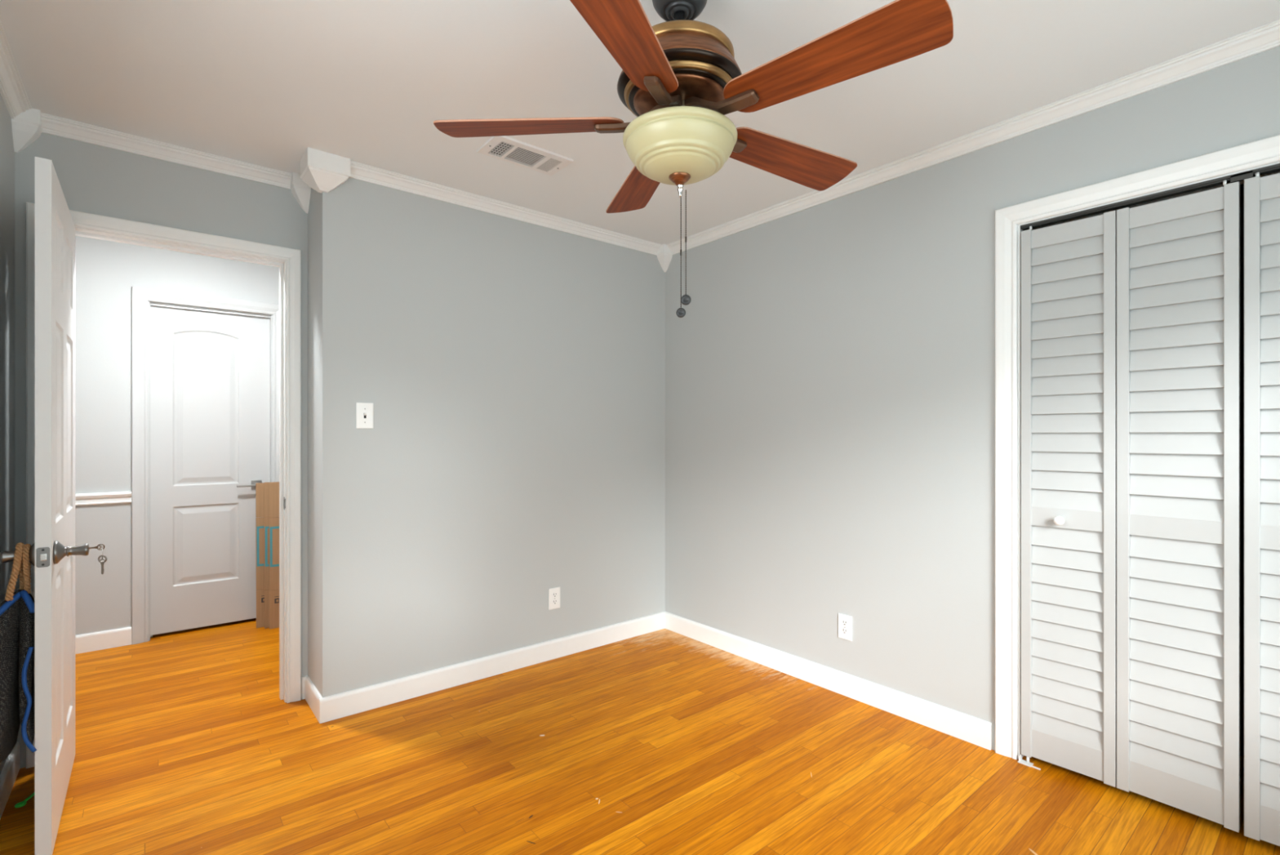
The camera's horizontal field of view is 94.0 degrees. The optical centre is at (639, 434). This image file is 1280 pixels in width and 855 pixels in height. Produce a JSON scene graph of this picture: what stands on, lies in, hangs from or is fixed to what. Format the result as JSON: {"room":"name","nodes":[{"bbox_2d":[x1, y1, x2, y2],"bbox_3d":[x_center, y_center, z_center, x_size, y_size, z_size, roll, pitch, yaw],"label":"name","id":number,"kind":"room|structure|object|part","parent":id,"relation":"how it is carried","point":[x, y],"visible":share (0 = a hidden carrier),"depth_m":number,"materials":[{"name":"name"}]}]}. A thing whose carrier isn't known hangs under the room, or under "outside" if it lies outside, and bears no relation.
{"room":"empty bedroom","nodes":[
{"label":"empty bedroom","id":0,"kind":"room"},
{"bbox_2d":[0,93,14,773],"bbox_3d":[-1.125,0.021,0.671,0.120,2.428,3.865,0,0,-39],"label":"wall","id":1,"kind":"structure","parent":0,"point":[6,146],"depth_m":2.08,"materials":[{"name":"grey paint"}]},
{"bbox_2d":[0,741,20,818],"bbox_3d":[-1.111,1.183,0.760,0.014,0.103,3.745,0,0,-39],"label":"baseboard","id":2,"kind":"structure","parent":1,"relation":"attached to","point":[9,773],"depth_m":2.05,"materials":[{"name":"paint"}]},
{"bbox_2d":[0,20,31,119],"bbox_3d":[-1.080,-1.165,0.752,0.052,0.054,3.695,0,0,-39],"label":"crown molding","id":3,"kind":"structure","parent":1,"relation":"attached to","point":[12,91],"depth_m":1.98,"materials":[{"name":"paint"}]},
{"bbox_2d":[14,132,307,768],"bbox_3d":[-2.017,0.021,2.510,1.080,2.428,0.110,0,0,-39],"label":"wall","id":4,"kind":"structure","parent":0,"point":[94,179],"depth_m":2.44,"materials":[{"name":"grey paint"}]},
{"bbox_2d":[11,107,42,152],"bbox_3d":[-2.254,-1.118,2.196,0.074,0.150,0.074,0,0,-39],"label":"block","id":5,"kind":"object","parent":4,"relation":"attached to","point":[27,126],"visible":0.94,"depth_m":2.18,"materials":[{"name":"paint"}]},
{"bbox_2d":[26,201,301,768],"bbox_3d":[-1.964,0.186,2.542,0.900,2.096,0.127,0,0,-39],"label":"door frame","id":6,"kind":"structure","parent":4,"relation":"attached to","point":[292,256],"depth_m":2.75,"materials":[{"name":"paint"}]},
{"bbox_2d":[0,155,88,854],"bbox_3d":[-1.948,0.214,1.998,0.186,2.018,0.744,0,0,-39],"label":"door","id":7,"kind":"structure","parent":6,"relation":"attached to","point":[52,553],"depth_m":1.74,"materials":[{"name":"paint"}]},
{"bbox_3d":[-1.796,0.349,1.727,0.076,0.068,0.068,0,0,-39],"label":"knob","id":8,"kind":"part","parent":7,"relation":"part of","materials":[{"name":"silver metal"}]},
{"bbox_2d":[0,542,36,762],"bbox_3d":[-1.844,0.631,1.738,0.261,0.639,0.111,0,0,38],"label":"tote bag","id":9,"kind":"object","parent":7,"relation":"hanging from","point":[17,609],"visible":0.98,"depth_m":1.70,"materials":[{"name":"black fabric"}]},
{"bbox_3d":[-1.793,0.391,1.722,0.029,0.159,0.081,0,0,-22],"label":"rope handle","id":10,"kind":"part","parent":9,"relation":"part of","materials":[{"name":"fabric"}]},
{"bbox_3d":[-1.785,0.390,1.739,0.019,0.146,0.064,0,0,-39],"label":"rope handle","id":11,"kind":"part","parent":9,"relation":"part of","materials":[{"name":"fabric"}]},
{"bbox_3d":[-1.714,0.351,1.714,0.028,0.057,0.002,0,0,-39],"label":"latch plate","id":12,"kind":"part","parent":7,"relation":"part of","materials":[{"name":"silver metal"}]},
{"bbox_3d":[-1.711,0.349,1.797,0.076,0.068,0.068,0,0,-39],"label":"knob","id":13,"kind":"part","parent":7,"relation":"part of","materials":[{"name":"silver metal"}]},
{"bbox_2d":[88,543,105,550],"bbox_3d":[-1.671,0.345,1.830,0.047,0.021,0.007,0,0,-39],"label":"key","id":14,"kind":"object","parent":7,"relation":"hanging from","point":[99,544],"visible":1,"depth_m":1.83,"materials":[{"name":"metal"}]},
{"bbox_3d":[-1.656,0.361,1.839,0.002,0.028,0.006,0,0,-39],"label":"ring","id":15,"kind":"object","parent":14,"relation":"hanging from","visible":0},
{"bbox_2d":[97,555,106,574],"bbox_3d":[-1.655,0.400,1.838,0.027,0.060,0.005,0,0,-1],"label":"key","id":16,"kind":"object","parent":15,"relation":"hanging from","point":[102,563],"visible":1,"depth_m":1.84,"materials":[{"name":"metal"}]},
{"bbox_2d":[283,496,285,509],"bbox_3d":[-1.646,0.316,2.762,0.007,0.058,0.033,0,0,-39],"label":"strike plate","id":17,"kind":"object","parent":6,"relation":"attached to","point":[284,499],"visible":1,"depth_m":2.75,"materials":[{"name":"silver metal"}]},
{"bbox_2d":[40,112,291,189],"bbox_3d":[-1.919,-1.165,2.486,0.860,0.054,0.052,0,0,-39],"label":"crown molding","id":18,"kind":"structure","parent":4,"relation":"attached to","point":[52,125],"depth_m":2.44,"materials":[{"name":"paint"}]},
{"bbox_2d":[289,172,311,213],"bbox_3d":[-1.570,-1.118,2.759,0.074,0.150,0.074,0,0,-39],"label":"block","id":19,"kind":"object","parent":4,"relation":"attached to","point":[300,190],"visible":0.9,"depth_m":2.75,"materials":[{"name":"paint"}]},
{"bbox_2d":[301,675,307,699],"bbox_3d":[-1.571,1.183,2.797,0.026,0.103,0.014,0,0,-39],"label":"baseboard","id":20,"kind":"structure","parent":4,"relation":"attached to","point":[303,677],"depth_m":2.79,"materials":[{"name":"paint"}]},
{"bbox_2d":[75,235,279,640],"bbox_3d":[-2.710,0.021,3.844,4.700,2.428,0.120,0,0,-39],"label":"wall","id":21,"kind":"structure","parent":0,"point":[106,272],"depth_m":3.47,"materials":[{"name":"paint"}]},
{"bbox_2d":[75,626,131,653],"bbox_3d":[-3.701,1.183,2.941,1.822,0.103,0.014,0,0,-39],"label":"baseboard","id":22,"kind":"structure","parent":21,"relation":"attached to","point":[95,641],"depth_m":3.44,"materials":[{"name":"paint"}]},
{"bbox_2d":[75,491,131,505],"bbox_3d":[-3.698,0.366,2.937,1.822,0.068,0.024,0,0,-39],"label":"chair rail","id":23,"kind":"object","parent":21,"relation":"attached to","point":[117,497],"visible":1,"depth_m":3.43,"materials":[{"name":"paint"}]},
{"bbox_2d":[131,286,279,644],"bbox_3d":[-2.692,0.179,3.769,0.790,2.109,0.018,0,0,-39],"label":"door frame","id":24,"kind":"structure","parent":21,"relation":"attached to","point":[140,296],"depth_m":3.55,"materials":[{"name":"paint"}]},
{"bbox_2d":[149,302,271,639],"bbox_3d":[-2.730,0.217,3.817,0.628,2.034,0.132,0,0,-39],"label":"door","id":25,"kind":"structure","parent":21,"relation":"in","point":[210,369],"depth_m":3.79,"materials":[{"name":"paint"}]},
{"bbox_3d":[-2.559,0.328,3.910,0.142,0.058,0.058,0,0,-39],"label":"handle","id":26,"kind":"part","parent":25,"relation":"part of","materials":[{"name":"metal"}]},
{"bbox_2d":[153,617,254,635],"bbox_3d":[-2.780,0.185,3.889,0.750,2.100,0.041,0,0,-39],"label":"gap","id":27,"kind":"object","parent":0,"point":[252,618],"depth_m":3.84,"materials":[{"name":"black"}]},
{"bbox_2d":[307,177,665,697],"bbox_3d":[-0.691,0.021,3.400,2.099,2.428,0.421,0,0,-39],"label":"wall","id":28,"kind":"structure","parent":0,"point":[512,371],"depth_m":2.98,"materials":[{"name":"grey paint"}]},
{"bbox_2d":[305,675,322,721],"bbox_3d":[-1.467,1.183,2.681,0.014,0.103,0.297,0,0,-39],"label":"baseboard","id":29,"kind":"structure","parent":28,"relation":"attached to","point":[313,695],"depth_m":2.67,"materials":[{"name":"paint"}]},
{"bbox_2d":[299,146,350,192],"bbox_3d":[-1.366,-1.120,2.588,0.164,0.144,0.164,0,0,-39],"label":"block","id":30,"kind":"object","parent":28,"relation":"attached to","point":[323,171],"visible":1,"depth_m":2.54,"materials":[{"name":"paint"}]},
{"bbox_2d":[355,402,373,428],"bbox_3d":[-1.231,-0.087,2.673,0.072,0.116,0.016,0,0,-39],"label":"light switch","id":31,"kind":"object","parent":28,"relation":"attached to","point":[364,411],"visible":1,"depth_m":2.67,"materials":[{"name":"plastic"}]},
{"bbox_2d":[319,611,665,723],"bbox_3d":[-0.610,1.183,3.186,1.979,0.103,0.014,0,0,-39],"label":"baseboard","id":32,"kind":"structure","parent":28,"relation":"attached to","point":[335,706],"depth_m":3.00,"materials":[{"name":"paint"}]},
{"bbox_2d":[349,160,662,255],"bbox_3d":[-0.575,-1.165,3.189,1.849,0.054,0.052,0,0,-39],"label":"crown molding","id":33,"kind":"structure","parent":28,"relation":"attached to","point":[361,171],"depth_m":3.04,"materials":[{"name":"paint"}]},
{"bbox_2d":[548,586,559,609],"bbox_3d":[-0.473,0.904,3.302,0.072,0.116,0.008,0,0,-39],"label":"wall outlet","id":34,"kind":"object","parent":28,"relation":"attached to","point":[554,593],"visible":1,"depth_m":3.30,"materials":[{"name":"plastic"}]},
{"bbox_2d":[551,599,557,604],"bbox_3d":[-0.471,0.923,3.300,0.034,0.028,0.002,0,0,-39],"label":"receptacle","id":35,"kind":"object","parent":34,"relation":"attached to","point":[554,602],"depth_m":3.30,"materials":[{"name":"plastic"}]},
{"bbox_2d":[551,591,557,597],"bbox_3d":[-0.471,0.884,3.300,0.034,0.028,0.002,0,0,-39],"label":"receptacle","id":36,"kind":"object","parent":34,"relation":"attached to","point":[554,594],"depth_m":3.30,"materials":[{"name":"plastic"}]},
{"bbox_2d":[657,244,672,271],"bbox_3d":[0.156,-1.118,3.776,0.074,0.150,0.074,0,0,-39],"label":"block","id":37,"kind":"object","parent":28,"relation":"attached to","point":[664,255],"visible":0.97,"depth_m":3.76,"materials":[{"name":"paint"}]},
{"bbox_2d":[0,617,1279,854],"bbox_3d":[-0.782,1.275,1.979,5.307,0.080,5.450,0,0,-39],"label":"floor","id":38,"kind":"structure","parent":0,"point":[664,741],"depth_m":2.18,"materials":[{"name":"brown wood"}]},
{"bbox_2d":[14,791,34,807],"bbox_3d":[-2.072,1.229,2.031,0.028,0.008,0.123,0,0,-14],"label":"hook","id":39,"kind":"object","parent":38,"relation":"on","point":[24,802],"visible":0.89,"depth_m":1.99,"materials":[{"name":"green plastic"}]},
{"bbox_2d":[255,482,269,627],"bbox_3d":[-2.344,0.772,3.919,0.300,0.925,0.031,0,0,-39],"label":"cardboard box","id":40,"kind":"object","parent":38,"relation":"on","point":[260,522],"visible":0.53,"depth_m":3.83,"materials":[{"name":"brown cardboard"}]},
{"bbox_3d":[-2.343,0.714,3.913,0.286,0.256,0.006,0,0,-39],"label":"printed frame","id":41,"kind":"part","parent":40,"relation":"part of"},
{"bbox_2d":[263,481,279,628],"bbox_3d":[-2.289,0.769,3.915,0.300,0.930,0.031,0,0,-39],"label":"cardboard box","id":42,"kind":"object","parent":38,"relation":"on","point":[266,506],"visible":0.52,"depth_m":3.82,"materials":[{"name":"brown cardboard"}]},
{"bbox_3d":[-2.288,0.714,3.909,0.286,0.256,0.006,0,0,-39],"label":"printed frame","id":43,"kind":"part","parent":42,"relation":"part of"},
{"bbox_2d":[268,482,279,629],"bbox_3d":[-2.248,0.769,3.899,0.300,0.930,0.031,0,0,-39],"label":"cardboard box","id":44,"kind":"object","parent":38,"relation":"on","point":[273,487],"visible":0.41,"depth_m":3.82,"materials":[{"name":"brown cardboard"}]},
{"bbox_3d":[-2.247,0.714,3.893,0.286,0.256,0.006,0,0,-39],"label":"printed frame","id":45,"kind":"part","parent":44,"relation":"part of","materials":[{"name":"brown cardboard"}]},
{"bbox_2d":[1017,753,1040,769],"bbox_3d":[1.461,1.222,2.234,0.036,0.025,0.073,0,0,-39],"label":"pivot bracket","id":46,"kind":"object","parent":38,"relation":"on","point":[1027,762],"visible":1,"depth_m":2.24,"materials":[{"name":"white plastic"}]},
{"bbox_2d":[0,0,1279,244],"bbox_3d":[-0.782,-1.243,1.979,5.307,0.100,5.450,0,0,-39],"label":"ceiling","id":47,"kind":"structure","parent":0,"point":[260,82],"depth_m":1.96,"materials":[{"name":"paint"}]},
{"bbox_2d":[476,135,573,175],"bbox_3d":[-0.485,-1.187,2.541,0.360,0.011,0.184,0,0,-39],"label":"ceiling vent","id":48,"kind":"object","parent":47,"relation":"in","point":[504,148],"visible":0.98,"depth_m":2.53,"materials":[{"name":"metal"}]},
{"bbox_2d":[433,0,953,317],"bbox_3d":[0.139,-0.752,1.592,1.242,0.880,1.255,0,0,-39],"label":"ceiling fan","id":49,"kind":"object","parent":47,"relation":"hanging from","point":[680,76],"visible":1,"depth_m":1.46,"materials":[{"name":"wood"}]},
{"bbox_3d":[-0.294,-0.832,1.611,0.506,0.039,0.149,0,0,3],"label":"fan blade","id":50,"kind":"part","parent":49,"relation":"part of","materials":[{"name":"brown wood"}]},
{"bbox_3d":[-0.041,-0.832,1.214,0.149,0.039,0.506,0,0,21],"label":"fan blade","id":51,"kind":"part","parent":49,"relation":"part of","materials":[{"name":"brown wood"}]},
{"bbox_3d":[-0.020,-0.844,1.594,0.204,0.070,0.039,0,0,3],"label":"blade arm","id":52,"kind":"part","parent":49,"relation":"part of","materials":[{"name":"brown metal"}]},
{"bbox_3d":[0.005,-0.832,1.975,0.149,0.039,0.506,0,0,-15],"label":"fan blade","id":53,"kind":"part","parent":49,"relation":"part of","materials":[{"name":"brown wood"}]},
{"bbox_3d":[0.060,-0.844,1.470,0.039,0.070,0.204,0,0,21],"label":"blade arm","id":54,"kind":"part","parent":49,"relation":"part of","materials":[{"name":"brown metal"}]},
{"bbox_3d":[0.106,-0.740,1.587,0.302,0.108,0.302,0,0,-39],"label":"lamp shade","id":55,"kind":"part","parent":49,"relation":"part of","materials":[{"name":"beige glass"}]},
{"bbox_3d":[0.109,-0.485,1.587,0.004,0.301,0.004,0,0,-17],"label":"pull chain","id":56,"kind":"part","parent":49,"relation":"part of","materials":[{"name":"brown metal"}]},
{"bbox_3d":[0.122,-0.510,1.587,0.004,0.284,0.004,0,0,28],"label":"pull chain","id":57,"kind":"part","parent":49,"relation":"part of","materials":[{"name":"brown metal"}]},
{"bbox_3d":[0.203,-0.844,1.507,0.204,0.070,0.039,0,0,39],"label":"blade arm","id":58,"kind":"part","parent":49,"relation":"part of","materials":[{"name":"brown metal"}]},
{"bbox_3d":[0.211,-0.844,1.655,0.204,0.070,0.039,0,0,-33],"label":"blade arm","id":59,"kind":"part","parent":49,"relation":"part of","materials":[{"name":"brown metal"}]},
{"bbox_3d":[0.444,-0.832,1.803,0.506,0.039,0.149,0,0,-33],"label":"fan blade","id":60,"kind":"part","parent":49,"relation":"part of","materials":[{"name":"brown wood"}]},
{"bbox_3d":[0.416,-0.832,1.332,0.506,0.039,0.149,0,0,39],"label":"fan blade","id":61,"kind":"part","parent":49,"relation":"part of","materials":[{"name":"brown wood"}]},
{"bbox_2d":[665,45,1279,750],"bbox_3d":[1.336,0.021,2.495,0.120,2.428,3.554,0,0,-39],"label":"wall","id":62,"kind":"structure","parent":0,"point":[830,365],"depth_m":2.73,"materials":[{"name":"grey paint"}]},
{"bbox_2d":[664,611,991,750],"bbox_3d":[0.766,1.183,3.082,0.014,0.103,1.922,0,0,-39],"label":"baseboard","id":63,"kind":"structure","parent":62,"relation":"attached to","point":[975,731],"depth_m":2.81,"materials":[{"name":"paint"}]},
{"bbox_2d":[838,613,852,640],"bbox_3d":[0.973,0.912,2.834,0.008,0.116,0.072,0,0,-39],"label":"wall outlet","id":64,"kind":"object","parent":62,"relation":"attached to","point":[845,621],"visible":1,"depth_m":2.83,"materials":[{"name":"plastic"}]},
{"bbox_2d":[841,627,848,634],"bbox_3d":[0.971,0.931,2.833,0.002,0.028,0.034,0,0,-39],"label":"receptacle","id":65,"kind":"object","parent":64,"relation":"attached to","point":[844,630],"depth_m":2.83,"materials":[{"name":"plastic"}]},
{"bbox_2d":[841,619,848,626],"bbox_3d":[0.971,0.892,2.833,0.002,0.028,0.034,0,0,-39],"label":"receptacle","id":66,"kind":"object","parent":64,"relation":"attached to","point":[844,622],"depth_m":2.83,"materials":[{"name":"plastic"}]},
{"bbox_2d":[666,19,1279,254],"bbox_3d":[1.248,-1.165,2.467,0.052,0.054,3.384,0,0,-39],"label":"crown molding","id":67,"kind":"structure","parent":62,"relation":"attached to","point":[1264,37],"depth_m":2.22,"materials":[{"name":"paint"}]},
{"bbox_2d":[995,134,1279,759],"bbox_3d":[1.861,0.179,1.842,0.136,2.109,1.352,0,0,-39],"label":"door frame","id":68,"kind":"structure","parent":62,"relation":"attached to","point":[1265,151],"depth_m":2.27,"materials":[{"name":"paint"}]},
{"bbox_2d":[1020,163,1279,230],"bbox_3d":[1.834,-0.783,1.820,0.036,0.024,1.184,0,0,-39],"label":"closet track","id":69,"kind":"object","parent":62,"relation":"attached to","point":[1240,176],"visible":0.99,"depth_m":1.96,"materials":[{"name":"metal"}]},
{"bbox_2d":[1021,181,1239,832],"bbox_3d":[1.629,0.218,2.035,0.066,1.977,0.585,0,0,-39],"label":"door","id":70,"kind":"structure","parent":69,"relation":"hanging from","point":[1131,317],"depth_m":2.01,"materials":[{"name":"paint"}]},
{"bbox_3d":[1.514,0.308,2.152,0.038,0.033,0.033,0,0,-39],"label":"knob","id":71,"kind":"part","parent":70,"relation":"part of","materials":[{"name":"plastic"}]},
{"bbox_3d":[1.544,0.218,2.159,0.028,1.977,0.284,0,0,-42],"label":"bifold panel","id":72,"kind":"part","parent":70,"relation":"part of","materials":[{"name":"paint"}]},
{"bbox_3d":[1.735,0.218,1.935,0.030,1.977,0.297,0,0,-39],"label":"bifold panel","id":73,"kind":"part","parent":70,"relation":"part of","materials":[{"name":"paint"}]},
{"bbox_2d":[1244,173,1279,845],"bbox_3d":[2.006,0.218,1.576,0.066,1.977,0.581,0,0,-39],"label":"door","id":74,"kind":"structure","parent":69,"relation":"hanging from","point":[1261,194],"depth_m":1.77,"materials":[{"name":"paint"}]},
{"bbox_2d":[1240,183,1244,755],"bbox_3d":[2.161,0.021,2.083,0.630,2.428,1.730,0,0,-39],"label":"gap","id":75,"kind":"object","parent":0,"point":[1242,186],"depth_m":2.30,"materials":[{"name":"black"}]}
]}

